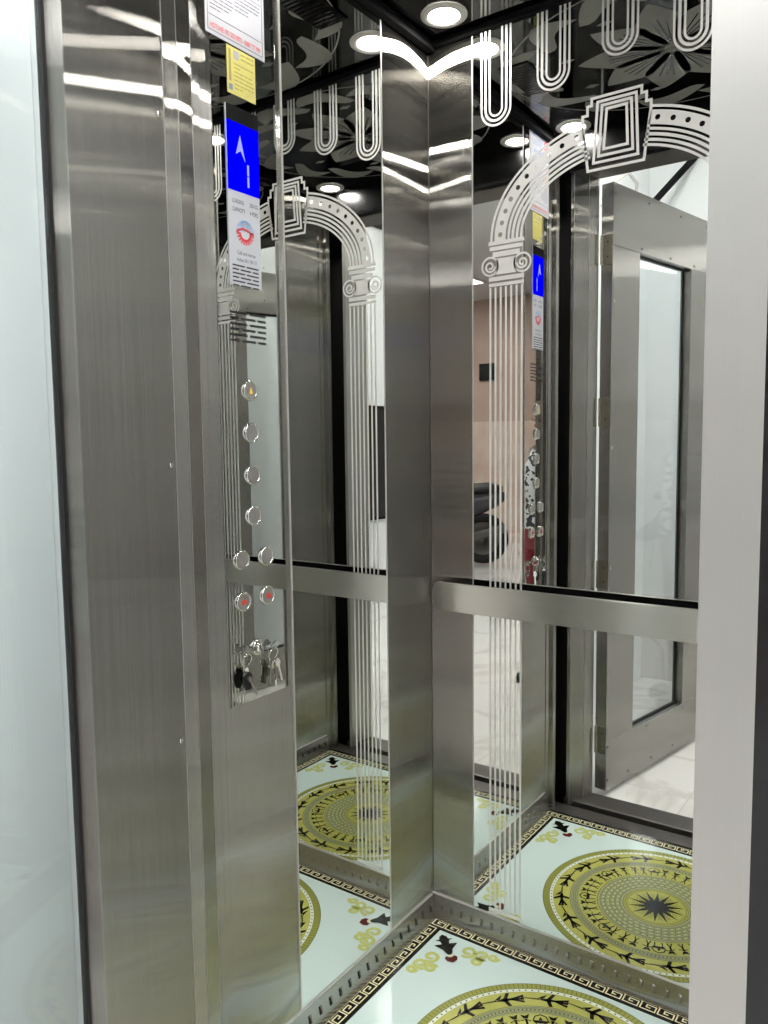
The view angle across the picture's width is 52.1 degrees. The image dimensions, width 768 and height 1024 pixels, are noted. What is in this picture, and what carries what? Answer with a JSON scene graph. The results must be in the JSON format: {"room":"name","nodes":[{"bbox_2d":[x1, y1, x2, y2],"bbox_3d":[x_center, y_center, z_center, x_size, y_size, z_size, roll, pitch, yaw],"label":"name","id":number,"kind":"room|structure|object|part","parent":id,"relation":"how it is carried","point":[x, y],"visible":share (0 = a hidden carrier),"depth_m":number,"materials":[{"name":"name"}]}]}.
{"room":"elevator interior","nodes":[
{"label":"elevator interior","id":0,"kind":"room"},
{"bbox_2d":[0,0,77,1023],"bbox_3d":[-2.626,-0.123,-1.300,0.194,3.151,6.742,3,6,35],"label":"wall","id":1,"kind":"structure","parent":0,"point":[38,967],"depth_m":1.38,"materials":[{"name":"white paint"}]},
{"bbox_2d":[277,0,432,1015],"bbox_3d":[-0.047,0.001,1.868,0.030,2.320,0.552,3,6,35],"label":"wall","id":2,"kind":"structure","parent":0,"point":[404,64],"depth_m":1.99,"materials":[{"name":"metal"}]},
{"bbox_2d":[203,0,299,1023],"bbox_3d":[-0.259,0.001,1.553,0.042,2.210,0.194,3,6,35],"label":"control panel","id":3,"kind":"object","parent":2,"relation":"attached to","point":[244,142],"visible":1,"depth_m":1.55,"materials":[{"name":"metal"}]},
{"bbox_2d":[204,0,264,62],"bbox_3d":[-0.275,-0.986,1.442,0.001,0.253,0.150,3,6,35],"label":"notice sheet","id":4,"kind":"object","parent":3,"relation":"attached to","point":[240,23],"visible":1,"depth_m":1.46,"materials":[{"name":"grey paper"}]},
{"bbox_2d":[226,44,255,104],"bbox_3d":[-0.266,-0.816,1.467,0.001,0.084,0.073,3,6,35],"label":"sticker","id":5,"kind":"object","parent":3,"relation":"attached to","point":[240,66],"visible":1,"depth_m":1.47,"materials":[{"name":"yellow paper"}]},
{"bbox_3d":[-0.265,-0.590,1.484,0.002,0.327,0.083,3,6,35],"label":"indicator panel","id":6,"kind":"part","parent":3,"relation":"part of","materials":[{"name":"white"}]},
{"bbox_2d":[230,310,265,344],"bbox_3d":[-0.260,-0.353,1.510,0.001,0.057,0.096,3,6,35],"label":"speaker grille","id":7,"kind":"object","parent":3,"relation":"attached to","point":[247,327],"depth_m":1.51,"materials":[{"name":"silver"}]},
{"bbox_3d":[-0.258,-0.364,1.514,0.002,1.477,0.168,3,6,35],"label":"mirror plate","id":8,"kind":"part","parent":3,"relation":"part of","materials":[{"name":"silver metal"}]},
{"bbox_2d":[242,645,257,694],"bbox_3d":[-0.259,0.309,1.532,0.015,0.102,0.043,4,7,42],"label":"bunch","id":9,"kind":"object","parent":3,"relation":"hanging from","point":[247,678],"visible":1,"depth_m":1.53,"materials":[{"name":"silver metal"}]},
{"bbox_2d":[251,639,264,654],"bbox_3d":[-0.248,0.269,1.562,0.011,0.033,0.033,3,6,35],"label":"switch","id":10,"kind":"object","parent":3,"relation":"attached to","point":[260,643],"depth_m":1.56,"materials":[{"name":"silver metal"}]},
{"bbox_2d":[265,640,282,686],"bbox_3d":[-0.224,0.308,1.587,0.040,0.094,0.013,-5,7,-43],"label":"bunch","id":11,"kind":"object","parent":3,"relation":"hanging from","point":[274,662],"visible":1,"depth_m":1.59,"materials":[{"name":"silver metal"}]},
{"bbox_2d":[277,0,391,1009],"bbox_3d":[-0.095,-0.021,1.769,0.003,2.210,0.349,3,6,35],"label":"mirror panel","id":12,"kind":"object","parent":2,"relation":"attached to","point":[330,51],"visible":1,"depth_m":1.75,"materials":[{"name":"metal"}]},
{"bbox_2d":[286,893,435,1023],"bbox_3d":[-0.075,1.113,1.867,0.018,0.065,0.737,3,6,35],"label":"baseboard","id":13,"kind":"structure","parent":2,"relation":"attached to","point":[333,998],"depth_m":1.91,"materials":[{"name":"metal"}]},
{"bbox_2d":[356,0,434,53],"bbox_3d":[-0.096,-1.134,1.670,0.020,0.022,0.742,3,6,35],"label":"trim","id":14,"kind":"structure","parent":2,"relation":"attached to","point":[377,7],"depth_m":1.85,"materials":[{"name":"black metal"}]},
{"bbox_2d":[28,0,767,1023],"bbox_3d":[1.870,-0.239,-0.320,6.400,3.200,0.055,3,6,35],"label":"door frame","id":15,"kind":"structure","parent":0,"point":[757,955],"depth_m":0.78,"materials":[{"name":"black metal"}]},
{"bbox_2d":[34,0,195,1023],"bbox_3d":[-0.488,0.130,0.888,0.048,2.163,0.836,2,6,24],"label":"door","id":16,"kind":"structure","parent":15,"relation":"in","point":[100,62],"depth_m":1.09,"materials":[{"name":"metal"}]},
{"bbox_2d":[161,0,221,1023],"bbox_3d":[-0.334,0.094,1.318,0.056,2.200,0.122,3,6,35],"label":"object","id":17,"kind":"structure","parent":15,"relation":"attached to","point":[175,22],"depth_m":1.31,"materials":[{"name":"metal"}]},
{"bbox_2d":[189,0,234,1023],"bbox_3d":[-0.334,0.041,1.456,0.058,2.320,0.054,3,6,35],"label":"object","id":18,"kind":"structure","parent":15,"relation":"attached to","point":[196,8],"depth_m":1.44,"materials":[{"name":"metal"}]},
{"bbox_2d":[688,0,767,1023],"bbox_3d":[0.374,0.129,0.825,0.055,2.200,0.132,3,6,35],"label":"trim","id":19,"kind":"structure","parent":15,"relation":"attached to","point":[737,223],"depth_m":0.76,"materials":[{"name":"metal"}]},
{"bbox_2d":[428,36,472,905],"bbox_3d":[0.541,-0.001,1.808,1.060,2.320,0.030,3,6,35],"label":"wall","id":20,"kind":"structure","parent":0,"point":[450,65],"depth_m":2.03,"materials":[{"name":"metal"}]},
{"bbox_2d":[428,71,433,890],"bbox_3d":[0.124,-0.050,2.080,0.001,2.209,0.001,3,6,35],"label":"trim","id":21,"kind":"structure","parent":20,"relation":"attached to","point":[428,71],"depth_m":2.07,"materials":[{"name":"metal"}]},
{"bbox_2d":[433,0,571,47],"bbox_3d":[0.512,-1.147,1.690,0.946,0.014,0.010,3,6,35],"label":"trim","id":22,"kind":"structure","parent":20,"relation":"attached to","point":[547,4],"depth_m":1.85,"materials":[{"name":"black metal"}]},
{"bbox_2d":[432,891,688,1018],"bbox_3d":[0.540,1.105,1.887,1.000,0.065,0.018,3,6,35],"label":"baseboard","id":23,"kind":"structure","parent":20,"relation":"attached to","point":[664,993],"depth_m":1.94,"materials":[{"name":"metal"}]},
{"bbox_2d":[432,581,697,643],"bbox_3d":[0.520,0.234,1.795,0.961,0.073,0.052,3,6,35],"label":"handrail","id":24,"kind":"object","parent":20,"relation":"attached to","point":[679,624],"visible":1,"depth_m":1.82,"materials":[{"name":"metal"}]},
{"bbox_2d":[471,0,712,986],"bbox_3d":[0.531,-0.042,1.791,0.747,2.233,0.003,3,6,35],"label":"mirror panel","id":25,"kind":"object","parent":20,"relation":"attached to","point":[591,118],"visible":0.68,"depth_m":1.82,"materials":[{"name":"metal"}]},
{"bbox_2d":[380,0,546,40],"bbox_3d":[0.294,-1.138,1.375,1.060,0.031,0.840,3,6,35],"label":"ceiling","id":26,"kind":"structure","parent":0,"point":[479,11],"depth_m":1.82,"materials":[{"name":"black metal"}]},
{"bbox_2d":[420,2,467,28],"bbox_3d":[0.140,-1.159,1.838,0.110,0.006,0.110,3,6,35],"label":"recessed light","id":27,"kind":"object","parent":26,"relation":"in","point":[444,14],"visible":1,"depth_m":1.83,"materials":[{"name":"white"}]},
{"bbox_2d":[326,919,687,1023],"bbox_3d":[0.326,1.181,1.587,1.000,0.031,0.765,3,6,35],"label":"floor","id":28,"kind":"structure","parent":0,"point":[448,974],"depth_m":1.87,"materials":[{"name":"white tile"}]}
]}

